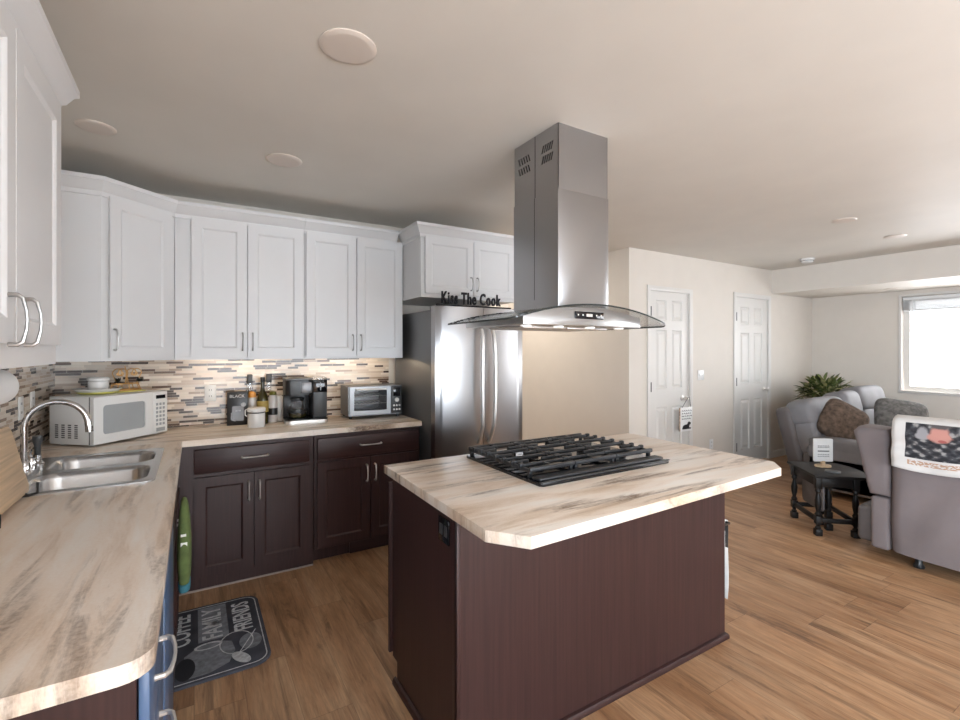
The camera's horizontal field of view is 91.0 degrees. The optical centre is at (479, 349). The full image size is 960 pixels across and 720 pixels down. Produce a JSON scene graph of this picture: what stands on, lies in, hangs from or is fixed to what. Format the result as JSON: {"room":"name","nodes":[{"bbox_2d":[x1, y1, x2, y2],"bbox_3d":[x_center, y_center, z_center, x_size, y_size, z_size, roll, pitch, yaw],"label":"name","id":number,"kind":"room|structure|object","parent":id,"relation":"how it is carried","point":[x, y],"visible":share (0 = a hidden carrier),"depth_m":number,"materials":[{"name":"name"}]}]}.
{"room":"kitchen","nodes":[
{"label":"kitchen","id":0,"kind":"room"},
{"bbox_2d":[157,193,429,427],"bbox_3d":[-1.333,0.190,3.811,3.170,2.520,0.100,0,0,-31],"label":"wall","id":1,"kind":"structure","parent":0,"point":[407,309],"depth_m":3.80,"materials":[{"name":"white paint"}]},
{"bbox_2d":[56,170,177,361],"bbox_3d":[-2.199,-0.439,2.837,0.675,1.003,0.665,0,0,-31],"label":"upper cabinet","id":2,"kind":"object","parent":1,"relation":"attached to","point":[118,237],"visible":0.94,"depth_m":2.63,"materials":[{"name":"white paint"}]},
{"bbox_2d":[205,385,215,400],"bbox_3d":[-1.929,0.308,3.377,0.072,0.116,0.006,0,0,-31],"label":"power outlet","id":3,"kind":"object","parent":1,"relation":"attached to","point":[210,390],"visible":1,"depth_m":3.38,"materials":[{"name":"white plastic"}]},
{"bbox_2d":[55,358,388,427],"bbox_3d":[-1.722,0.299,3.512,2.179,0.470,0.008,0,0,-31],"label":"backsplash","id":4,"kind":"structure","parent":1,"relation":"attached to","point":[184,381],"depth_m":3.38,"materials":[{"name":"tile"}]},
{"bbox_2d":[175,200,305,359],"bbox_3d":[-1.675,-0.439,3.318,0.784,1.003,0.384,0,0,-31],"label":"upper cabinet","id":5,"kind":"object","parent":1,"relation":"attached to","point":[239,273],"visible":1,"depth_m":3.17,"materials":[{"name":"white paint"}]},
{"bbox_2d":[304,218,402,358],"bbox_3d":[-1.016,-0.439,3.718,0.754,1.003,0.384,0,0,-31],"label":"upper cabinet","id":6,"kind":"object","parent":1,"relation":"attached to","point":[353,274],"visible":0.95,"depth_m":3.56,"materials":[{"name":"white paint"}]},
{"bbox_2d":[398,221,513,306],"bbox_3d":[-0.260,-0.666,3.971,0.902,0.543,0.734,0,0,-31],"label":"upper cabinet","id":7,"kind":"object","parent":1,"relation":"attached to","point":[437,258],"visible":0.91,"depth_m":3.67,"materials":[{"name":"white paint"}]},
{"bbox_2d":[488,304,508,307],"bbox_3d":[0.136,0.190,5.753,1.555,2.520,1.700,0,0,-31],"label":"wall","id":8,"kind":"structure","parent":0,"point":[502,305],"depth_m":6.75,"materials":[{"name":"white paint"}]},
{"bbox_2d":[39,0,959,270],"bbox_3d":[2.488,-1.120,2.677,8.730,0.100,9.400,0,0,-31],"label":"ceiling","id":9,"kind":"structure","parent":0,"point":[737,132],"depth_m":2.06,"materials":[{"name":"white paint"}]},
{"bbox_2d":[74,119,116,135],"bbox_3d":[-1.841,-1.065,2.263,0.160,0.010,0.160,0,0,-31],"label":"recessed light","id":10,"kind":"object","parent":9,"relation":"in","point":[92,126],"visible":1,"depth_m":2.25,"materials":[{"name":"paint"}]},
{"bbox_2d":[266,153,301,166],"bbox_3d":[-1.102,-1.065,2.659,0.188,0.010,0.188,0,0,-31],"label":"recessed light","id":11,"kind":"object","parent":9,"relation":"in","point":[279,159],"visible":1,"depth_m":2.64,"materials":[{"name":"paint"}]},
{"bbox_2d":[319,28,376,64],"bbox_3d":[-0.465,-1.065,1.665,0.196,0.010,0.196,0,0,-31],"label":"recessed light","id":12,"kind":"object","parent":9,"relation":"in","point":[344,45],"visible":1,"depth_m":1.65,"materials":[{"name":"paint"}]},
{"bbox_2d":[448,122,664,331],"bbox_3d":[0.404,-0.587,2.399,0.978,0.966,0.575,0,0,-31],"label":"range hood","id":13,"kind":"object","parent":9,"relation":"hanging from","point":[561,207],"visible":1,"depth_m":2.30,"materials":[{"name":"silver metal"}]},
{"bbox_2d":[800,258,814,262],"bbox_3d":[3.843,-1.047,5.544,0.150,0.046,0.150,0,0,-31],"label":"smoke detector","id":14,"kind":"object","parent":9,"relation":"attached to","point":[804,260],"visible":1,"depth_m":5.50,"materials":[{"name":"white plastic"}]},
{"bbox_2d":[832,217,856,223],"bbox_3d":[3.000,-1.065,3.887,0.170,0.010,0.170,0,0,-31],"label":"recessed light","id":15,"kind":"object","parent":9,"relation":"in","point":[848,219],"visible":1,"depth_m":3.86,"materials":[{"name":"paint"}]},
{"bbox_2d":[883,234,906,238],"bbox_3d":[3.898,-1.065,4.431,0.170,0.010,0.170,0,0,-31],"label":"recessed light","id":16,"kind":"object","parent":9,"relation":"in","point":[895,235],"visible":1,"depth_m":4.41,"materials":[{"name":"paint"}]},
{"bbox_2d":[173,455,959,719],"bbox_3d":[2.488,1.500,2.677,8.730,0.100,9.400,0,0,-31],"label":"floor","id":17,"kind":"structure","parent":0,"point":[834,625],"depth_m":2.36,"materials":[{"name":"brown wood"}]},
{"bbox_2d":[8,606,176,719],"bbox_3d":[-0.987,1.010,0.881,0.712,0.879,0.460,0,0,-31],"label":"base cabinet","id":18,"kind":"object","parent":17,"relation":"on","point":[141,698],"visible":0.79,"depth_m":0.83,"materials":[{"name":"brown wood"}]},
{"bbox_2d":[163,525,172,719],"bbox_3d":[-1.257,1.014,1.347,0.622,0.872,0.600,0,0,-31],"label":"dishwasher","id":19,"kind":"object","parent":17,"relation":"on","point":[168,592],"visible":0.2,"depth_m":1.43,"materials":[{"name":"blue metal"}]},
{"bbox_2d":[173,487,179,693],"bbox_3d":[-1.733,1.010,2.113,0.712,0.879,1.190,0,0,-31],"label":"base cabinet","id":20,"kind":"object","parent":17,"relation":"on","point":[177,501],"visible":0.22,"depth_m":2.16,"materials":[{"name":"brown wood"}]},
{"bbox_2d":[177,497,191,593],"bbox_3d":[-1.285,0.835,2.051,0.054,0.390,0.180,0,0,-31],"label":"towel","id":21,"kind":"object","parent":20,"relation":"hanging from","point":[184,539],"visible":1,"depth_m":1.99,"materials":[{"name":"green fabric"}]},
{"bbox_2d":[0,414,421,719],"bbox_3d":[-0.957,0.552,2.280,2.208,0.035,2.891,0,0,-31],"label":"countertop","id":22,"kind":"structure","parent":20,"relation":"on","point":[83,572],"depth_m":1.15,"materials":[{"name":"laminate"}]},
{"bbox_2d":[0,427,38,527],"bbox_3d":[-1.575,0.407,1.514,0.154,0.256,0.542,0,0,-31],"label":"cutting board","id":23,"kind":"object","parent":22,"relation":"on","point":[14,485],"visible":1,"depth_m":1.65,"materials":[{"name":"brown wood"}]},
{"bbox_2d":[20,399,93,477],"bbox_3d":[-1.837,0.370,2.044,0.255,0.317,0.333,0,0,-31],"label":"faucet","id":24,"kind":"object","parent":22,"relation":"on","point":[29,463],"visible":0.67,"depth_m":2.01,"materials":[{"name":"silver metal"}]},
{"bbox_2d":[27,448,163,495],"bbox_3d":[-1.743,0.617,2.107,0.523,0.176,0.760,0,0,-31],"label":"sink","id":25,"kind":"object","parent":22,"relation":"in","point":[61,474],"visible":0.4,"depth_m":2.13,"materials":[{"name":"metal"}]},
{"bbox_2d":[32,435,44,465],"bbox_3d":[-2.027,0.459,2.163,0.048,0.140,0.048,0,0,-31],"label":"sprayer","id":26,"kind":"object","parent":25,"relation":"on","point":[37,440],"visible":0.76,"depth_m":2.15,"materials":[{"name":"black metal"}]},
{"bbox_2d":[50,390,166,445],"bbox_3d":[-2.213,0.397,2.844,0.308,0.275,0.479,0,0,12],"label":"microwave oven","id":27,"kind":"object","parent":22,"relation":"on","point":[124,415],"visible":0.98,"depth_m":2.68,"materials":[{"name":"white plastic"}]},
{"bbox_2d":[71,386,122,394],"bbox_3d":[-2.257,0.242,2.789,0.244,0.035,0.244,0,0,-31],"label":"plate","id":28,"kind":"object","parent":27,"relation":"on","point":[83,391],"visible":0.96,"depth_m":2.72,"materials":[{"name":"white ceramic"}]},
{"bbox_2d":[86,377,109,389],"bbox_3d":[-2.265,0.206,2.802,0.110,0.096,0.110,0,0,-31],"label":"crock","id":29,"kind":"object","parent":28,"relation":"on","point":[94,383],"visible":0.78,"depth_m":2.76,"materials":[{"name":"white ceramic"}]},
{"bbox_2d":[110,366,145,392],"bbox_3d":[-2.209,0.179,2.942,0.100,0.161,0.201,0,0,24],"label":"ornament","id":30,"kind":"object","parent":27,"relation":"on","point":[129,389],"visible":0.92,"depth_m":2.94,"materials":[{"name":"gold metal"}]},
{"bbox_2d":[117,389,145,392],"bbox_3d":[-2.209,0.256,2.941,0.100,0.006,0.200,0,0,24],"label":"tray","id":31,"kind":"object","parent":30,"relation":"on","point":[121,390],"depth_m":2.93,"materials":[{"name":"yellow ceramic"}]},
{"bbox_2d":[227,391,247,425],"bbox_3d":[-1.739,0.417,3.387,0.132,0.235,0.074,0,0,-25],"label":"box","id":32,"kind":"object","parent":22,"relation":"on","point":[237,401],"visible":0.96,"depth_m":3.36,"materials":[{"name":"black cardboard"}]},
{"bbox_2d":[247,374,252,382],"bbox_3d":[-1.701,0.357,3.486,0.040,0.355,0.040,0,0,-31],"label":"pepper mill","id":33,"kind":"object","parent":22,"relation":"on","point":[249,376],"visible":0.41,"depth_m":3.47,"materials":[{"name":"silver metal"}]},
{"bbox_2d":[248,391,256,407],"bbox_3d":[-1.660,0.418,3.438,0.058,0.233,0.058,0,0,-31],"label":"bottle","id":34,"kind":"object","parent":22,"relation":"on","point":[251,395],"visible":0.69,"depth_m":3.42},
{"bbox_2d":[245,407,265,427],"bbox_3d":[-1.560,0.467,3.293,0.120,0.136,0.120,0,0,14],"label":"canister","id":35,"kind":"object","parent":22,"relation":"on","point":[255,416],"visible":1,"depth_m":3.25,"materials":[{"name":"white ceramic"}]},
{"bbox_2d":[257,377,268,423],"bbox_3d":[-1.585,0.365,3.442,0.080,0.338,0.080,0,0,-31],"label":"oil bottle","id":36,"kind":"object","parent":22,"relation":"on","point":[262,398],"visible":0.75,"depth_m":3.42,"materials":[{"name":"green glass"}]},
{"bbox_2d":[266,374,271,382],"bbox_3d":[-1.590,0.357,3.554,0.040,0.355,0.040,0,0,-31],"label":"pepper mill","id":37,"kind":"object","parent":22,"relation":"on","point":[268,376],"visible":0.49,"depth_m":3.54,"materials":[{"name":"grey metal"}]},
{"bbox_2d":[268,391,277,421],"bbox_3d":[-1.540,0.419,3.510,0.066,0.231,0.066,0,0,-31],"label":"bottle","id":38,"kind":"object","parent":22,"relation":"on","point":[273,400],"visible":0.98,"depth_m":3.49,"materials":[{"name":"glass"}]},
{"bbox_2d":[277,395,282,420],"bbox_3d":[-1.522,0.440,3.573,0.048,0.190,0.060,0,0,-31],"label":"box","id":39,"kind":"object","parent":22,"relation":"on","point":[280,397],"visible":0.64,"depth_m":3.55,"materials":[{"name":"beige cardboard"}]},
{"bbox_2d":[282,377,327,424],"bbox_3d":[-1.296,0.367,3.499,0.292,0.335,0.230,0,0,-28],"label":"coffee maker","id":40,"kind":"object","parent":22,"relation":"on","point":[314,392],"visible":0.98,"depth_m":3.46,"materials":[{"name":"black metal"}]},
{"bbox_2d":[288,397,306,417],"bbox_3d":[-1.332,0.419,3.440,0.135,0.150,0.154,0,0,-14],"label":"carafe","id":41,"kind":"object","parent":40,"relation":"on","point":[297,412],"visible":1,"depth_m":3.40,"materials":[{"name":"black glass"}]},
{"bbox_2d":[341,383,401,418],"bbox_3d":[-0.875,0.409,3.820,0.430,0.250,0.299,0,0,-29],"label":"toaster oven","id":42,"kind":"object","parent":22,"relation":"on","point":[383,398],"visible":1,"depth_m":3.79,"materials":[{"name":"grey metal"}]},
{"bbox_2d":[174,596,270,691],"bbox_3d":[-1.354,1.442,2.365,0.495,0.014,0.690,0,0,-31],"label":"kitchen mat","id":43,"kind":"object","parent":17,"relation":"on","point":[225,638],"visible":0.9,"depth_m":2.32,"materials":[{"name":"grey fabric"}]},
{"bbox_2d":[175,659,194,681],"bbox_3d":[-1.325,1.437,2.120,0.080,0.001,0.170,0,0,-31],"label":"print","id":44,"kind":"object","parent":43,"relation":"on","point":[184,668],"depth_m":2.12},
{"bbox_2d":[184,632,261,678],"bbox_3d":[-1.212,1.437,2.241,0.330,0.001,0.250,0,0,-31],"label":"print","id":45,"kind":"object","parent":43,"relation":"on","point":[211,657],"depth_m":2.23},
{"bbox_2d":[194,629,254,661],"bbox_3d":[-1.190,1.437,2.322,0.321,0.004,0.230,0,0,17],"label":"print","id":46,"kind":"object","parent":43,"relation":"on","point":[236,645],"depth_m":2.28},
{"bbox_2d":[177,436,312,595],"bbox_3d":[-1.593,1.010,3.211,0.772,0.879,0.653,0,0,-31],"label":"base cabinet","id":47,"kind":"object","parent":17,"relation":"on","point":[250,503],"visible":0.86,"depth_m":2.96,"materials":[{"name":"brown wood"}]},
{"bbox_2d":[313,426,418,560],"bbox_3d":[-0.931,1.010,3.612,0.772,0.879,0.653,0,0,-31],"label":"base cabinet","id":48,"kind":"object","parent":17,"relation":"on","point":[350,482],"visible":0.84,"depth_m":3.32,"materials":[{"name":"brown wood"}]},
{"bbox_2d":[395,305,521,460],"bbox_3d":[-0.165,0.552,3.871,0.774,1.755,0.928,0,0,-31],"label":"refrigerator","id":49,"kind":"object","parent":17,"relation":"on","point":[463,384],"visible":0.67,"depth_m":3.52,"materials":[{"name":"grey metal"}]},
{"bbox_2d":[435,291,510,308],"bbox_3d":[-0.038,-0.379,3.594,0.660,0.107,0.020,0,0,-31],"label":"word sign","id":50,"kind":"object","parent":49,"relation":"on","point":[472,300],"visible":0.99,"depth_m":3.56,"materials":[{"name":"black metal"}]},
{"bbox_2d":[388,479,729,719],"bbox_3d":[0.436,1.010,2.264,1.621,0.879,0.663,0,0,-31],"label":"kitchen island","id":51,"kind":"object","parent":17,"relation":"on","point":[567,629],"visible":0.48,"depth_m":1.86,"materials":[{"name":"brown wood"}]},
{"bbox_2d":[439,522,446,537],"bbox_3d":[-0.129,0.631,1.652,0.001,0.038,0.060,0,0,-31],"label":"socket","id":52,"kind":"object","parent":51,"relation":"attached to","point":[442,525],"depth_m":1.65,"materials":[{"name":"grey plastic"}]},
{"bbox_2d":[438,515,449,545],"bbox_3d":[-0.126,0.631,1.654,0.005,0.087,0.080,0,0,-31],"label":"outlet","id":53,"kind":"object","parent":51,"relation":"attached to","point":[443,520],"depth_m":1.65,"materials":[{"name":"black plastic"}]},
{"bbox_2d":[384,433,780,548],"bbox_3d":[0.513,0.551,2.168,1.649,0.037,1.024,0,0,-31],"label":"island countertop","id":54,"kind":"structure","parent":51,"relation":"on","point":[498,507],"depth_m":1.79,"materials":[{"name":"laminate"}]},
{"bbox_2d":[467,433,669,486],"bbox_3d":[0.413,0.502,2.281,0.770,0.061,0.596,0,0,-31],"label":"gas cooktop","id":55,"kind":"object","parent":54,"relation":"in","point":[562,459],"visible":1,"depth_m":2.17,"materials":[{"name":"black metal"}]},
{"bbox_2d":[725,519,728,598],"bbox_3d":[1.224,1.083,2.525,0.037,0.414,0.201,0,0,-31],"label":"dish towel","id":56,"kind":"object","parent":51,"relation":"hanging from","point":[726,527],"visible":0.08,"depth_m":2.45,"materials":[{"name":"white fabric"}]},
{"bbox_2d":[793,372,854,399],"bbox_3d":[4.547,0.870,6.182,0.770,1.161,0.802,0,0,-31],"label":"potted plant","id":57,"kind":"object","parent":17,"relation":"on","point":[828,385],"visible":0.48,"depth_m":6.14,"materials":[{"name":"green plant"}]},
{"bbox_2d":[787,461,866,538],"bbox_3d":[2.857,1.212,3.860,0.430,0.477,0.502,0,0,11],"label":"table","id":58,"kind":"object","parent":17,"relation":"on","point":[814,479],"visible":1,"depth_m":3.75,"materials":[{"name":"black wood"}]},
{"bbox_2d":[813,438,832,467],"bbox_3d":[2.856,0.855,3.932,0.150,0.235,0.070,0,0,5],"label":"card stand","id":59,"kind":"object","parent":58,"relation":"on","point":[822,447],"visible":1,"depth_m":3.92,"materials":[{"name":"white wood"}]},
{"bbox_2d":[818,445,828,456],"bbox_3d":[2.855,0.841,3.923,0.092,0.096,0.004,0,0,5],"label":"print","id":60,"kind":"object","parent":59,"relation":"attached to","point":[823,450],"depth_m":3.92,"materials":[{"name":"white paper"}]},
{"bbox_2d":[825,469,840,473],"bbox_3d":[2.814,0.969,3.767,0.100,0.008,0.100,0,0,39],"label":"coaster","id":61,"kind":"object","parent":58,"relation":"on","point":[826,470],"visible":1,"depth_m":3.75,"materials":[{"name":"grey plastic"}]},
{"bbox_2d":[776,385,885,498],"bbox_3d":[4.324,0.918,5.156,2.020,0.977,1.097,0,0,-31],"label":"reclining sofa","id":62,"kind":"object","parent":17,"relation":"on","point":[797,421],"visible":0.34,"depth_m":4.91,"materials":[{"name":"grey fabric"}]},
{"bbox_2d":[786,396,841,424],"bbox_3d":[3.666,0.668,5.143,0.840,0.322,0.306,0,0,-31],"label":"cushion","id":63,"kind":"object","parent":62,"relation":"on","point":[807,411],"depth_m":4.92,"materials":[{"name":"grey fabric"}]},
{"bbox_2d":[822,390,862,410],"bbox_3d":[4.199,0.629,5.477,0.400,0.322,0.306,0,0,-31],"label":"cushion","id":64,"kind":"object","parent":62,"relation":"on","point":[852,397],"depth_m":5.37,"materials":[{"name":"grey fabric"}]},
{"bbox_2d":[817,398,869,439],"bbox_3d":[3.701,0.740,4.815,0.490,0.484,0.233,0,0,17],"label":"throw pillow","id":65,"kind":"object","parent":62,"relation":"on","point":[838,418],"visible":0.78,"depth_m":4.76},
{"bbox_2d":[840,385,885,409],"bbox_3d":[4.678,0.590,5.778,0.710,0.322,0.306,0,0,-31],"label":"cushion","id":66,"kind":"object","parent":62,"relation":"on","point":[868,394],"depth_m":5.60,"materials":[{"name":"grey fabric"}]},
{"bbox_2d":[863,408,873,423],"bbox_3d":[4.726,0.907,5.698,0.690,0.448,0.278,0,0,-31],"label":"lumbar cushion","id":67,"kind":"object","parent":62,"relation":"on","point":[869,411],"depth_m":5.52,"materials":[{"name":"grey fabric"}]},
{"bbox_2d":[874,398,928,426],"bbox_3d":[4.610,0.740,5.167,0.498,0.408,0.242,0,0,21],"label":"throw pillow","id":68,"kind":"object","parent":62,"relation":"on","point":[885,409],"visible":0.48,"depth_m":5.14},
{"bbox_2d":[854,424,959,571],"bbox_3d":[3.272,0.958,3.216,0.870,0.985,0.950,0,0,-33],"label":"recliner","id":69,"kind":"object","parent":17,"relation":"on","point":[916,515],"visible":0.8,"depth_m":3.13,"materials":[{"name":"grey fabric"}]},
{"bbox_2d":[891,414,959,477],"bbox_3d":[3.008,0.616,2.981,0.257,0.352,0.586,0,0,-31],"label":"throw","id":70,"kind":"object","parent":69,"relation":"on","point":[927,445],"visible":1,"depth_m":3.02,"materials":[{"name":"white fabric"}]},
{"bbox_2d":[509,247,635,444],"bbox_3d":[0.999,0.190,5.925,0.100,2.520,2.300,0,0,-31],"label":"wall","id":71,"kind":"structure","parent":0,"point":[582,382],"depth_m":5.43,"materials":[{"name":"white paint"}]},
{"bbox_2d":[636,248,811,453],"bbox_3d":[3.282,0.190,6.022,3.905,2.520,0.100,0,0,-31],"label":"wall","id":72,"kind":"structure","parent":0,"point":[713,284],"depth_m":5.72,"materials":[{"name":"white paint"}]},
{"bbox_2d":[647,285,692,445],"bbox_3d":[2.108,0.377,5.274,0.774,2.147,0.164,0,0,-31],"label":"door","id":73,"kind":"structure","parent":72,"relation":"in","point":[669,347],"depth_m":5.27,"materials":[{"name":"white paint"}]},
{"bbox_2d":[679,397,691,431],"bbox_3d":[2.299,0.716,5.271,0.214,0.377,0.021,0,0,-33],"label":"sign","id":74,"kind":"object","parent":73,"relation":"hanging from","point":[685,413],"visible":1,"depth_m":5.26,"materials":[{"name":"white plastic"}]},
{"bbox_2d":[682,422,690,429],"bbox_3d":[2.306,0.842,5.269,0.155,0.083,0.001,0,0,-31],"label":"print","id":75,"kind":"object","parent":74,"relation":"attached to","point":[685,425],"depth_m":5.27,"materials":[{"name":"black plastic"}]},
{"bbox_2d":[698,370,703,379],"bbox_3d":[2.594,0.295,5.540,0.118,0.118,0.011,0,0,-31],"label":"light switch","id":76,"kind":"object","parent":72,"relation":"attached to","point":[700,372],"visible":1,"depth_m":5.54,"materials":[{"name":"white plastic"}]},
{"bbox_2d":[709,439,712,448],"bbox_3d":[2.768,1.125,5.649,0.072,0.116,0.006,0,0,-31],"label":"power outlet","id":77,"kind":"object","parent":72,"relation":"attached to","point":[710,440],"visible":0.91,"depth_m":5.64,"materials":[{"name":"white plastic"}]},
{"bbox_2d":[733,292,770,458],"bbox_3d":[3.516,0.364,6.127,0.855,2.172,0.164,0,0,-31],"label":"door","id":78,"kind":"structure","parent":72,"relation":"in","point":[751,314],"depth_m":6.12,"materials":[{"name":"white paint"}]},
{"bbox_2d":[771,448,785,457],"bbox_3d":[2.641,1.405,6.854,3.898,0.090,2.213,0,0,-31],"label":"baseboard","id":79,"kind":"structure","parent":72,"relation":"attached to","point":[776,453],"depth_m":6.42,"materials":[{"name":"white paint"}]},
{"bbox_2d":[812,286,959,419],"bbox_3d":[6.766,0.190,3.924,0.120,2.520,7.100,0,0,-31],"label":"wall","id":80,"kind":"structure","parent":0,"point":[855,338],"depth_m":6.37,"materials":[{"name":"white paint"}]},
{"bbox_2d":[772,245,959,298],"bbox_3d":[6.214,-0.912,3.648,1.110,0.315,7.000,0,0,-31],"label":"soffit","id":81,"kind":"object","parent":80,"relation":"attached to","point":[939,267],"depth_m":5.52,"materials":[{"name":"white paint"}]},
{"bbox_2d":[898,290,959,396],"bbox_3d":[5.836,-0.078,5.420,0.140,1.260,1.582,0,0,-31],"label":"window","id":82,"kind":"structure","parent":80,"relation":"in","point":[908,388],"depth_m":6.04,"materials":[{"name":"white paint"}]},
{"bbox_2d":[903,293,959,381],"bbox_3d":[5.822,-0.134,5.410,0.069,1.078,1.510,0,0,-31],"label":"window blind","id":83,"kind":"object","parent":82,"relation":"attached to","point":[950,300],"visible":1,"depth_m":5.83,"materials":[{"name":"white plastic"}]},
{"bbox_3d":[-0.762,0.190,-0.286,0.100,2.520,7.700,0,0,-31],"label":"wall","id":84,"kind":"structure","parent":0,"visible":0},
{"bbox_2d":[18,396,23,420],"bbox_3d":[-2.290,0.290,2.354,0.006,0.116,0.072,0,0,-31],"label":"power outlet","id":85,"kind":"object","parent":84,"relation":"attached to","point":[20,399],"visible":0.91,"depth_m":2.34,"materials":[{"name":"white plastic"}]},
{"bbox_2d":[0,364,54,454],"bbox_3d":[-1.907,0.299,1.709,0.008,0.470,2.900,0,0,-31],"label":"backsplash","id":86,"kind":"structure","parent":84,"relation":"attached to","point":[40,379],"depth_m":2.52,"materials":[{"name":"tile"}]},
{"bbox_2d":[30,391,34,407],"bbox_3d":[-2.393,0.280,2.525,0.006,0.116,0.072,0,0,-31],"label":"power outlet","id":87,"kind":"object","parent":84,"relation":"attached to","point":[32,394],"visible":0.62,"depth_m":2.52,"materials":[{"name":"white plastic"}]},
{"bbox_2d":[0,0,79,368],"bbox_3d":[-1.274,-0.416,1.065,0.419,0.923,1.022,0,0,-31],"label":"upper cabinet","id":88,"kind":"object","parent":84,"relation":"attached to","point":[36,79],"visible":1,"depth_m":1.24,"materials":[{"name":"white paint"}]},
{"bbox_2d":[0,369,18,403],"bbox_3d":[-1.417,0.110,1.335,0.110,0.116,0.276,0,0,-31],"label":"paper towel roll","id":89,"kind":"object","parent":88,"relation":"attached to","point":[9,384],"visible":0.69,"depth_m":1.40,"materials":[{"name":"white paper"}]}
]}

